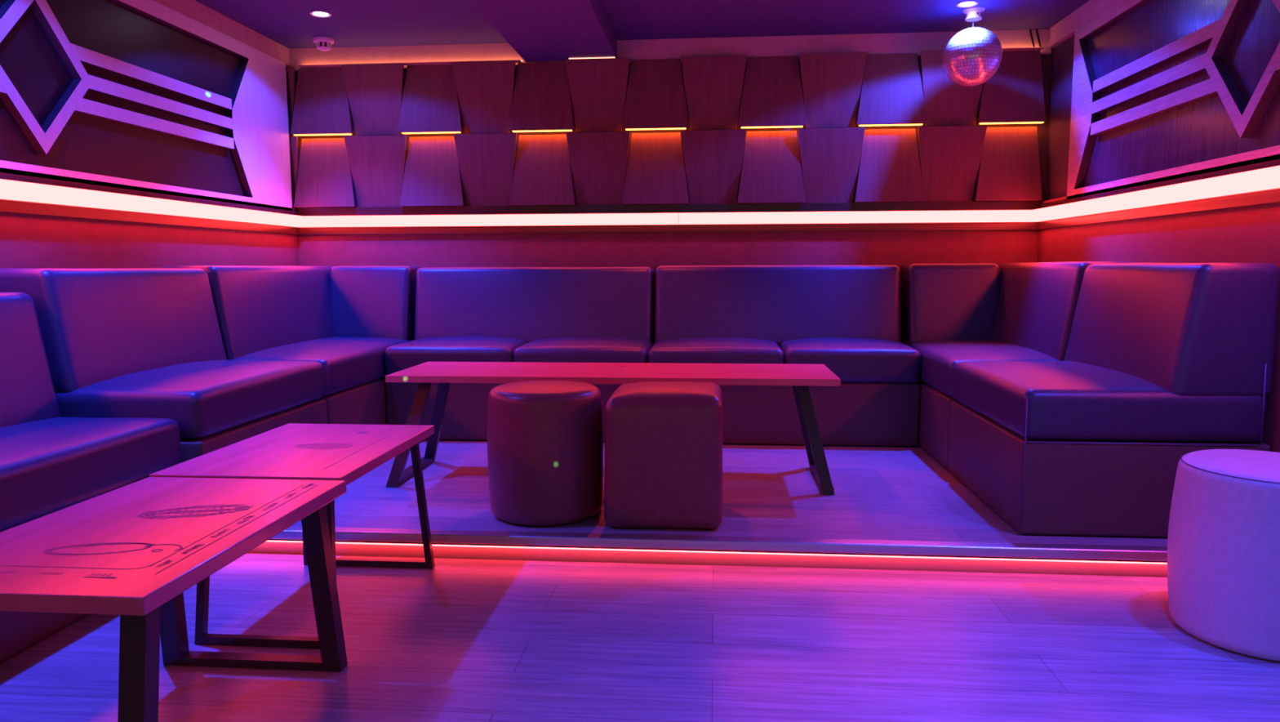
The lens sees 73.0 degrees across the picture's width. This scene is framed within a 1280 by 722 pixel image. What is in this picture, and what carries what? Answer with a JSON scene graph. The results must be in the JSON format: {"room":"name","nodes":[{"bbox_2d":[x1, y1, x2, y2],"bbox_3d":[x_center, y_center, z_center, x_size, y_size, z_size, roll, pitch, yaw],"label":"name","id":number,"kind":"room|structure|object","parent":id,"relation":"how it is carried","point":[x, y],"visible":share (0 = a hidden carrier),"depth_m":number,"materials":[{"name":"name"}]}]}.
{"room":"entertainment venue","nodes":[
{"label":"entertainment venue","id":0,"kind":"room"},
{"bbox_2d":[0,66,299,268],"bbox_3d":[-2.305,-0.365,2.058,0.150,2.176,6.160,0,6,5],"label":"wall","id":1,"kind":"structure","parent":0,"point":[27,241],"depth_m":3.55,"materials":[{"name":"grey paint"}]},
{"bbox_2d":[0,0,292,210],"bbox_3d":[-2.160,-1.058,3.050,0.040,0.820,3.700,0,6,5],"label":"lattice panel","id":2,"kind":"object","parent":1,"relation":"attached to","point":[139,93],"visible":0.95,"depth_m":3.64,"materials":[{"name":"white wood"}]},
{"bbox_2d":[0,172,298,234],"bbox_3d":[-2.231,-0.467,1.990,0.016,0.130,6.060,0,6,5],"label":"trim","id":3,"kind":"structure","parent":1,"relation":"attached to","point":[5,206],"depth_m":3.54,"materials":[{"name":"grey"}]},
{"bbox_2d":[0,178,302,227],"bbox_3d":[-2.146,-0.548,2.666,0.043,0.070,4.630,0,6,5],"label":"led light strip","id":4,"kind":"object","parent":1,"relation":"attached to","point":[11,190],"visible":1,"depth_m":3.49,"materials":[{"name":"grey"}]},
{"bbox_2d":[0,178,155,213],"bbox_3d":[-2.107,-0.589,3.046,0.032,0.062,1.198,0,6,5],"label":"diffuser","id":5,"kind":"object","parent":4,"relation":"attached to","point":[11,190],"depth_m":3.18,"materials":[{"name":"white plastic"}]},
{"bbox_2d":[154,198,302,226],"bbox_3d":[-1.998,-0.726,4.300,0.032,0.062,1.329,0,6,5],"label":"diffuser","id":6,"kind":"object","parent":4,"relation":"attached to","point":[162,206],"depth_m":4.14,"materials":[{"name":"white plastic"}]},
{"bbox_2d":[153,0,289,66],"bbox_3d":[-2.265,-1.394,1.902,0.033,0.096,6.080,0,6,5],"label":"trim","id":7,"kind":"structure","parent":1,"relation":"attached to","point":[192,9],"depth_m":4.29,"materials":[{"name":"beige paint"}]},
{"bbox_2d":[287,66,296,137],"bbox_3d":[-1.965,-1.466,4.901,0.038,0.382,0.081,-1,6,-12],"label":"board","id":8,"kind":"object","parent":1,"relation":"attached to","point":[291,69],"visible":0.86,"depth_m":4.88,"materials":[{"name":"wood"}]},
{"bbox_2d":[290,137,299,208],"bbox_3d":[-1.963,-1.071,4.944,0.038,0.400,0.081,-1,6,-12],"label":"board","id":9,"kind":"object","parent":1,"relation":"attached to","point":[294,140],"visible":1,"depth_m":4.92,"materials":[{"name":"brown wood"}]},
{"bbox_2d":[0,552,1279,721],"bbox_3d":[-0.068,0.914,0.845,5.530,0.120,3.865,0,6,5],"label":"floor","id":10,"kind":"structure","parent":0,"point":[455,639],"depth_m":2.13,"materials":[{"name":"laminate"}]},
{"bbox_2d":[0,292,181,662],"bbox_3d":[-1.873,0.292,2.031,0.707,0.865,1.539,0,6,5],"label":"seat","id":11,"kind":"object","parent":10,"relation":"on","point":[51,462],"visible":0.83,"depth_m":2.45,"materials":[{"name":"grey leather"}]},
{"bbox_2d":[0,416,181,531],"bbox_3d":[-1.867,0.332,2.035,0.695,0.179,1.539,0,6,5],"label":"seat cushion","id":12,"kind":"object","parent":11,"relation":"on","point":[49,464],"depth_m":2.37,"materials":[{"name":"leather"}]},
{"bbox_2d":[0,476,347,721],"bbox_3d":[-0.969,0.538,1.724,0.492,0.441,0.733,0,6,5],"label":"coffee table","id":13,"kind":"object","parent":10,"relation":"on","point":[132,551],"visible":1,"depth_m":1.63,"materials":[{"name":"brown wood"}]},
{"bbox_2d":[148,422,435,648],"bbox_3d":[-0.918,0.459,2.444,0.488,0.443,0.695,0,6,5],"label":"coffee table","id":14,"kind":"object","parent":10,"relation":"on","point":[347,452],"visible":0.83,"depth_m":2.31,"materials":[{"name":"brown wood"}]},
{"bbox_2d":[291,439,1167,546],"bbox_3d":[-0.003,0.541,3.917,4.330,0.200,2.277,0,6,5],"label":"platform","id":15,"kind":"object","parent":10,"relation":"on","point":[882,492],"depth_m":3.18,"materials":[{"name":"laminate"}]},
{"bbox_2d":[0,267,327,462],"bbox_3d":[-1.745,0.082,3.250,0.753,0.859,0.920,0,6,5],"label":"seat","id":16,"kind":"object","parent":15,"relation":"on","point":[118,342],"visible":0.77,"depth_m":3.02,"materials":[{"name":"grey leather"}]},
{"bbox_2d":[55,360,324,439],"bbox_3d":[-1.738,0.116,3.253,0.739,0.187,0.918,0,6,5],"label":"seat cushion","id":17,"kind":"object","parent":16,"relation":"on","point":[207,399],"depth_m":2.95,"materials":[{"name":"leather"}]},
{"bbox_2d":[161,265,421,424],"bbox_3d":[-1.648,-0.045,4.368,0.752,0.869,1.327,0,6,5],"label":"seat","id":18,"kind":"object","parent":15,"relation":"on","point":[344,318],"visible":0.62,"depth_m":4.22,"materials":[{"name":"grey leather"}]},
{"bbox_2d":[231,336,413,396],"bbox_3d":[-1.642,-0.006,4.364,0.738,0.187,1.314,0,6,5],"label":"seat cushion","id":19,"kind":"object","parent":18,"relation":"on","point":[352,365],"depth_m":4.01,"materials":[{"name":"leather"}]},
{"bbox_2d":[384,266,654,441],"bbox_3d":[-0.592,-0.067,4.583,1.314,0.860,0.716,0,6,5],"label":"seat","id":20,"kind":"object","parent":15,"relation":"on","point":[533,314],"visible":0.62,"depth_m":4.60,"materials":[{"name":"grey leather"}]},
{"bbox_2d":[384,336,526,375],"bbox_3d":[-0.923,-0.035,4.608,0.649,0.187,0.700,0,6,5],"label":"seat cushion","id":21,"kind":"object","parent":20,"relation":"on","point":[399,357],"depth_m":4.28,"materials":[{"name":"leather"}]},
{"bbox_2d":[513,336,654,362],"bbox_3d":[-0.268,-0.030,4.552,0.663,0.188,0.702,0,6,5],"label":"seat cushion","id":22,"kind":"object","parent":20,"relation":"on","point":[534,348],"depth_m":4.22,"materials":[{"name":"leather"}]},
{"bbox_2d":[487,380,603,525],"bbox_3d":[-0.331,0.306,3.035,0.404,0.457,0.404,0,6,5],"label":"pouffe","id":23,"kind":"object","parent":15,"relation":"on","point":[545,437],"visible":1,"depth_m":2.87,"materials":[{"name":"leather"}]},
{"bbox_2d":[385,361,840,494],"bbox_3d":[-0.107,0.255,3.563,1.760,0.443,0.505,0,6,5],"label":"coffee table","id":24,"kind":"object","parent":15,"relation":"on","point":[800,376],"visible":0.97,"depth_m":3.44,"materials":[{"name":"brown wood"}]},
{"bbox_2d":[604,381,722,528],"bbox_3d":[0.088,0.310,2.998,0.394,0.456,0.386,0,6,5],"label":"pouffe","id":25,"kind":"object","parent":15,"relation":"on","point":[663,440],"visible":1,"depth_m":2.81,"materials":[{"name":"leather"}]},
{"bbox_2d":[247,541,1167,577],"bbox_3d":[-0.101,0.623,2.782,4.130,0.062,0.009,0,6,5],"label":"trim","id":26,"kind":"structure","parent":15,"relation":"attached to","point":[267,547],"depth_m":2.74,"materials":[{"name":"pink"}]},
{"bbox_2d":[266,538,1167,564],"bbox_3d":[-0.102,0.599,2.765,4.090,0.010,0.013,0,6,5],"label":"light strip","id":27,"kind":"object","parent":15,"relation":"attached to","point":[269,540],"visible":0.44,"depth_m":2.72,"materials":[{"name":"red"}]},
{"bbox_2d":[270,525,1167,560],"bbox_3d":[-0.101,0.576,2.778,4.130,0.032,0.052,0,6,5],"label":"trim","id":28,"kind":"structure","parent":15,"relation":"attached to","point":[293,532],"depth_m":2.72,"materials":[{"name":"white"}]},
{"bbox_2d":[648,264,920,446],"bbox_3d":[0.711,-0.062,4.470,1.300,0.866,0.714,0,6,5],"label":"seat","id":29,"kind":"object","parent":15,"relation":"on","point":[845,318],"visible":0.77,"depth_m":4.38,"materials":[{"name":"grey leather"}]},
{"bbox_2d":[648,337,783,363],"bbox_3d":[0.392,-0.025,4.495,0.660,0.186,0.701,0,6,5],"label":"seat cushion","id":30,"kind":"object","parent":29,"relation":"on","point":[664,349],"depth_m":4.17,"materials":[{"name":"leather"}]},
{"bbox_2d":[779,337,920,382],"bbox_3d":[1.040,-0.022,4.439,0.639,0.187,0.701,0,6,5],"label":"seat cushion","id":31,"kind":"object","parent":29,"relation":"on","point":[853,360],"depth_m":4.10,"materials":[{"name":"leather"}]},
{"bbox_2d":[900,261,1134,469],"bbox_3d":[1.711,-0.034,4.149,0.746,0.873,1.186,0,6,5],"label":"seat","id":32,"kind":"object","parent":15,"relation":"on","point":[951,313],"visible":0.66,"depth_m":4.11,"materials":[{"name":"grey leather"}]},
{"bbox_2d":[900,338,1060,397],"bbox_3d":[1.704,0.008,4.147,0.734,0.188,1.173,0,6,5],"label":"seat cushion","id":33,"kind":"object","parent":32,"relation":"on","point":[939,357],"depth_m":3.86,"materials":[{"name":"leather"}]},
{"bbox_2d":[947,262,1279,537],"bbox_3d":[1.622,0.082,3.122,0.747,0.865,0.874,0,6,5],"label":"seat","id":34,"kind":"object","parent":15,"relation":"on","point":[1163,362],"visible":0.94,"depth_m":2.73,"materials":[{"name":"grey leather"}]},
{"bbox_2d":[951,360,1266,442],"bbox_3d":[1.616,0.119,3.127,0.733,0.186,0.872,0,6,5],"label":"seat cushion","id":35,"kind":"object","parent":34,"relation":"on","point":[1030,401],"depth_m":2.72,"materials":[{"name":"leather"}]},
{"bbox_2d":[1167,448,1279,661],"bbox_3d":[1.586,0.473,2.198,0.418,0.454,0.418,0,6,5],"label":"pouffe","id":36,"kind":"object","parent":10,"relation":"on","point":[1224,535],"visible":1,"depth_m":2.10,"materials":[{"name":"white fabric"}]},
{"bbox_2d":[195,0,1089,48],"bbox_3d":[0.199,-1.484,1.745,5.180,0.100,6.210,0,6,5],"label":"ceiling","id":37,"kind":"structure","parent":0,"point":[290,24],"depth_m":4.32,"materials":[{"name":"paint"}]},
{"bbox_2d":[310,10,331,17],"bbox_3d":[-1.563,-1.697,4.232,0.100,0.008,0.100,0,6,5],"label":"recessed light","id":38,"kind":"object","parent":37,"relation":"in","point":[317,14],"visible":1,"depth_m":4.24,"materials":[{"name":"white plastic"}]},
{"bbox_2d":[312,36,334,51],"bbox_3d":[-1.722,-1.720,4.707,0.112,0.058,0.112,0,6,5],"label":"smoke detector","id":39,"kind":"object","parent":37,"relation":"attached to","point":[322,43],"visible":1,"depth_m":4.68,"materials":[{"name":"white plastic"}]},
{"bbox_2d":[468,0,617,62],"bbox_3d":[-0.640,-1.385,1.762,0.509,0.114,6.080,0,6,5],"label":"ceiling beam","id":40,"kind":"structure","parent":37,"relation":"attached to","point":[538,30],"depth_m":4.12,"materials":[{"name":"paint"}]},
{"bbox_2d":[955,0,978,8],"bbox_3d":[1.553,-1.693,4.103,0.100,0.008,0.100,0,6,5],"label":"recessed light","id":41,"kind":"object","parent":37,"relation":"in","point":[965,4],"visible":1,"depth_m":4.11,"materials":[{"name":"white plastic"}]},
{"bbox_2d":[942,6,1002,86],"bbox_3d":[1.621,-1.525,4.217,0.275,0.360,0.274,0,6,5],"label":"ball","id":42,"kind":"object","parent":37,"relation":"hanging from","point":[973,55],"visible":1,"depth_m":4.13,"materials":[{"name":"silver glass"}]},
{"bbox_2d":[1029,29,1035,47],"bbox_3d":[2.062,-1.696,4.546,0.032,0.096,0.013,4,7,31],"label":"cable","id":43,"kind":"object","parent":37,"relation":"hanging from","point":[1030,30],"visible":1,"depth_m":4.54,"materials":[{"name":"black plastic"}]},
{"bbox_2d":[1035,28,1041,47],"bbox_3d":[2.094,-1.696,4.543,0.032,0.096,0.013,4,7,31],"label":"cable","id":44,"kind":"object","parent":37,"relation":"hanging from","point":[1037,31],"visible":1,"depth_m":4.54,"materials":[{"name":"black plastic"}]},
{"bbox_2d":[288,53,1051,339],"bbox_3d":[0.089,-0.721,4.896,4.430,2.096,0.150,0,6,5],"label":"wall","id":45,"kind":"structure","parent":0,"point":[653,250],"depth_m":4.82,"materials":[{"name":"grey paint"}]},
{"bbox_2d":[290,66,352,135],"bbox_3d":[-1.796,-1.468,4.886,0.358,0.376,0.070,0,6,5],"label":"board","id":46,"kind":"object","parent":45,"relation":"attached to","point":[322,104],"depth_m":4.88,"materials":[{"name":"brown wood"}]},
{"bbox_2d":[293,137,355,207],"bbox_3d":[-1.795,-1.072,4.929,0.358,0.389,0.070,0,6,5],"label":"board","id":47,"kind":"object","parent":45,"relation":"attached to","point":[324,176],"visible":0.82,"depth_m":4.92,"materials":[{"name":"wood"}]},
{"bbox_2d":[341,63,404,135],"bbox_3d":[-1.487,-1.464,4.859,0.355,0.380,0.070,0,6,5],"label":"board","id":48,"kind":"object","parent":45,"relation":"attached to","point":[374,91],"visible":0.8,"depth_m":4.85,"materials":[{"name":"brown wood"}]},
{"bbox_2d":[343,135,405,207],"bbox_3d":[-1.485,-1.068,4.902,0.355,0.398,0.070,0,6,5],"label":"board","id":49,"kind":"object","parent":45,"relation":"attached to","point":[377,162],"visible":1,"depth_m":4.89,"materials":[{"name":"brown wood"}]},
{"bbox_2d":[297,59,522,67],"bbox_3d":[-1.287,-1.657,4.818,1.270,0.010,0.052,0,6,5],"label":"strip","id":50,"kind":"object","parent":45,"relation":"attached to","point":[518,60],"visible":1,"depth_m":4.81,"materials":[{"name":"beige"}]},
{"bbox_2d":[397,64,462,133],"bbox_3d":[-1.172,-1.464,4.832,0.368,0.376,0.070,0,6,5],"label":"board","id":51,"kind":"object","parent":45,"relation":"attached to","point":[430,100],"depth_m":4.82,"materials":[{"name":"brown wood"}]},
{"bbox_2d":[400,136,463,206],"bbox_3d":[-1.171,-1.068,4.875,0.368,0.389,0.070,0,6,5],"label":"board","id":52,"kind":"object","parent":45,"relation":"attached to","point":[432,173],"visible":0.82,"depth_m":4.87,"materials":[{"name":"wood"}]},
{"bbox_2d":[451,60,515,133],"bbox_3d":[-0.858,-1.460,4.805,0.355,0.380,0.070,0,6,5],"label":"board","id":53,"kind":"object","parent":45,"relation":"attached to","point":[485,89],"visible":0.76,"depth_m":4.79,"materials":[{"name":"brown wood"}]},
{"bbox_2d":[453,133,516,206],"bbox_3d":[-0.856,-1.065,4.848,0.355,0.398,0.070,0,6,5],"label":"board","id":54,"kind":"object","parent":45,"relation":"attached to","point":[486,162],"visible":1,"depth_m":4.83,"materials":[{"name":"brown wood"}]},
{"bbox_2d":[508,62,574,132],"bbox_3d":[-0.543,-1.460,4.778,0.368,0.376,0.070,0,6,5],"label":"board","id":55,"kind":"object","parent":45,"relation":"attached to","point":[541,99],"depth_m":4.77,"materials":[{"name":"brown wood"}]},
{"bbox_2d":[509,134,575,205],"bbox_3d":[-0.542,-1.064,4.821,0.368,0.389,0.070,0,6,5],"label":"board","id":56,"kind":"object","parent":45,"relation":"attached to","point":[542,175],"visible":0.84,"depth_m":4.81,"materials":[{"name":"wood"}]},
{"bbox_2d":[564,57,630,132],"bbox_3d":[-0.229,-1.459,4.751,0.355,0.386,0.070,0,6,5],"label":"board","id":57,"kind":"object","parent":45,"relation":"attached to","point":[597,87],"depth_m":4.74,"materials":[{"name":"wood"}]},
{"bbox_2d":[568,57,614,58],"bbox_3d":[-0.262,-1.646,4.704,0.252,0.004,0.006,0,6,5],"label":"diffuser","id":58,"kind":"object","parent":57,"relation":"attached to","point":[602,57],"depth_m":4.70,"materials":[{"name":"white plastic"}]},
{"bbox_2d":[565,131,630,204],"bbox_3d":[-0.228,-1.061,4.794,0.355,0.398,0.070,0,6,5],"label":"board","id":59,"kind":"object","parent":45,"relation":"attached to","point":[598,160],"visible":1,"depth_m":4.78,"materials":[{"name":"brown wood"}]},
{"bbox_2d":[622,132,688,204],"bbox_3d":[0.087,-1.060,4.767,0.368,0.389,0.070,0,6,5],"label":"board","id":60,"kind":"object","parent":45,"relation":"attached to","point":[655,174],"visible":1,"depth_m":4.76,"materials":[{"name":"wood"}]},
{"bbox_2d":[622,58,688,130],"bbox_3d":[0.086,-1.456,4.724,0.368,0.376,0.070,0,6,5],"label":"board","id":61,"kind":"object","parent":45,"relation":"attached to","point":[655,98],"depth_m":4.72,"materials":[{"name":"brown wood"}]},
{"bbox_2d":[297,200,1039,234],"bbox_3d":[0.082,-0.791,4.805,4.106,0.151,0.026,0,6,5],"label":"trim","id":62,"kind":"structure","parent":45,"relation":"attached to","point":[1014,204],"depth_m":4.78,"materials":[{"name":"grey"}]},
{"bbox_2d":[301,208,1035,227],"bbox_3d":[0.082,-0.785,4.782,4.054,0.070,0.026,0,6,5],"label":"led light strip","id":63,"kind":"object","parent":45,"relation":"attached to","point":[1002,215],"visible":0.99,"depth_m":4.76,"materials":[{"name":"grey"}]},
{"bbox_2d":[302,214,483,226],"bbox_3d":[-1.411,-0.793,4.905,1.059,0.062,0.014,0,6,5],"label":"diffuser","id":64,"kind":"object","parent":63,"relation":"attached to","point":[340,220],"depth_m":4.90,"materials":[{"name":"white plastic"}]},
{"bbox_2d":[482,213,678,226],"bbox_3d":[-0.334,-0.787,4.813,1.098,0.062,0.014,0,6,5],"label":"diffuser","id":65,"kind":"object","parent":63,"relation":"attached to","point":[529,219],"depth_m":4.81,"materials":[{"name":"white plastic"}]},
{"bbox_2d":[679,211,873,224],"bbox_3d":[0.737,-0.780,4.721,1.048,0.062,0.014,0,6,5],"label":"diffuser","id":66,"kind":"object","parent":63,"relation":"attached to","point":[718,217],"depth_m":4.71,"materials":[{"name":"white plastic"}]},
{"bbox_2d":[872,209,1031,222],"bbox_3d":[1.681,-0.774,4.639,0.843,0.062,0.014,0,6,5],"label":"diffuser","id":67,"kind":"object","parent":63,"relation":"attached to","point":[908,215],"depth_m":4.63,"materials":[{"name":"white plastic"}]},
{"bbox_2d":[288,29,1051,71],"bbox_3d":[0.083,-1.698,4.748,4.190,0.121,0.035,0,6,5],"label":"trim","id":68,"kind":"structure","parent":45,"relation":"attached to","point":[901,42],"depth_m":4.71,"materials":[{"name":"beige paint"}]},
{"bbox_2d":[680,129,746,204],"bbox_3d":[0.401,-1.057,4.740,0.355,0.398,0.070,0,6,5],"label":"board","id":69,"kind":"object","parent":45,"relation":"attached to","point":[713,158],"visible":1,"depth_m":4.73,"materials":[{"name":"wood"}]},
{"bbox_2d":[680,54,746,130],"bbox_3d":[0.400,-1.452,4.697,0.355,0.380,0.070,0,6,5],"label":"board","id":70,"kind":"object","parent":45,"relation":"attached to","point":[713,84],"visible":0.94,"depth_m":4.68,"materials":[{"name":"brown wood"}]},
{"bbox_2d":[737,130,805,203],"bbox_3d":[0.716,-1.056,4.713,0.368,0.389,0.070,0,6,5],"label":"board","id":71,"kind":"object","parent":45,"relation":"attached to","point":[771,171],"visible":1,"depth_m":4.71,"materials":[{"name":"wood"}]},
{"bbox_2d":[737,56,806,128],"bbox_3d":[0.715,-1.453,4.670,0.368,0.376,0.070,0,6,5],"label":"board","id":72,"kind":"object","parent":45,"relation":"attached to","point":[772,95],"depth_m":4.66,"materials":[{"name":"brown wood"}]},
{"bbox_2d":[797,127,865,203],"bbox_3d":[1.030,-1.053,4.686,0.355,0.398,0.070,0,6,5],"label":"board","id":73,"kind":"object","parent":45,"relation":"attached to","point":[830,157],"visible":1,"depth_m":4.67,"materials":[{"name":"brown wood"}]},
{"bbox_2d":[799,52,866,128],"bbox_3d":[1.029,-1.449,4.643,0.355,0.380,0.070,0,6,5],"label":"board","id":74,"kind":"object","parent":45,"relation":"attached to","point":[832,82],"visible":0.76,"depth_m":4.63,"materials":[{"name":"brown wood"}]},
{"bbox_2d":[854,128,924,202],"bbox_3d":[1.345,-1.052,4.659,0.368,0.389,0.070,0,6,5],"label":"board","id":75,"kind":"object","parent":45,"relation":"attached to","point":[890,169],"visible":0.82,"depth_m":4.65,"materials":[{"name":"wood"}]},
{"bbox_2d":[856,53,927,126],"bbox_3d":[1.343,-1.449,4.616,0.368,0.376,0.070,0,6,5],"label":"board","id":76,"kind":"object","parent":45,"relation":"attached to","point":[891,92],"depth_m":4.61,"materials":[{"name":"brown wood"}]},
{"bbox_2d":[920,50,982,126],"bbox_3d":[1.658,-1.445,4.589,0.355,0.380,0.070,0,6,5],"label":"board","id":77,"kind":"object","parent":45,"relation":"attached to","point":[947,103],"visible":0.68,"depth_m":4.59,"materials":[{"name":"brown wood"}]},
{"bbox_2d":[917,125,986,202],"bbox_3d":[1.659,-1.049,4.632,0.355,0.398,0.070,0,6,5],"label":"board","id":78,"kind":"object","parent":45,"relation":"attached to","point":[950,156],"visible":1,"depth_m":4.62,"materials":[{"name":"brown wood"}]},
{"bbox_2d":[974,126,1042,200],"bbox_3d":[1.962,-1.049,4.606,0.344,0.389,0.070,0,6,5],"label":"board","id":79,"kind":"object","parent":45,"relation":"attached to","point":[1009,168],"visible":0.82,"depth_m":4.60,"materials":[{"name":"brown wood"}]},
{"bbox_2d":[977,47,1045,124],"bbox_3d":[1.935,-1.450,4.564,0.396,0.386,0.070,0,6,5],"label":"board","id":80,"kind":"object","parent":45,"relation":"attached to","point":[1015,93],"depth_m":4.55,"materials":[{"name":"brown wood"}]},
{"bbox_2d":[1036,34,1279,452],"bbox_3d":[2.097,-0.511,3.276,0.150,2.176,2.960,0,6,5],"label":"wall","id":81,"kind":"structure","parent":0,"point":[1246,233],"depth_m":3.38,"materials":[{"name":"grey paint"}]},
{"bbox_2d":[1048,0,1117,48],"bbox_3d":[2.043,-1.541,3.128,0.033,0.096,2.880,0,6,5],"label":"trim","id":82,"kind":"structure","parent":81,"relation":"attached to","point":[1063,30],"depth_m":4.23,"materials":[{"name":"beige paint"}]},
{"bbox_2d":[1031,164,1279,222],"bbox_3d":[1.986,-0.621,3.218,0.043,0.070,2.810,0,6,5],"label":"led light strip","id":83,"kind":"object","parent":81,"relation":"attached to","point":[1267,179],"visible":1,"depth_m":3.19,"materials":[{"name":"grey"}]},
{"bbox_2d":[1031,197,1108,222],"bbox_3d":[2.065,-0.727,4.190,0.032,0.062,0.849,0,6,5],"label":"diffuser","id":84,"kind":"object","parent":83,"relation":"attached to","point":[1095,206],"depth_m":4.12,"materials":[{"name":"white plastic"}]},
{"bbox_2d":[1101,181,1195,211],"bbox_3d":[1.998,-0.643,3.417,0.032,0.062,0.708,0,6,5],"label":"diffuser","id":85,"kind":"object","parent":83,"relation":"attached to","point":[1180,193],"depth_m":3.35,"materials":[{"name":"white plastic"}]},
{"bbox_2d":[1190,165,1279,199],"bbox_3d":[1.914,-0.537,2.446,0.032,0.062,1.249,0,6,5],"label":"diffuser","id":86,"kind":"object","parent":83,"relation":"attached to","point":[1267,179],"depth_m":2.80,"materials":[{"name":"white plastic"}]},
{"bbox_2d":[1037,159,1279,229],"bbox_3d":[2.013,-0.615,3.222,0.016,0.130,2.860,0,6,5],"label":"trim","id":87,"kind":"structure","parent":81,"relation":"attached to","point":[1273,196],"depth_m":3.24,"materials":[{"name":"grey"}]},
{"bbox_2d":[1066,0,1279,199],"bbox_3d":[2.008,-1.051,2.853,0.040,0.818,2.777,0,6,5],"label":"lattice panel","id":88,"kind":"object","parent":81,"relation":"attached to","point":[1161,88],"visible":0.96,"depth_m":3.33,"materials":[{"name":"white wood"}]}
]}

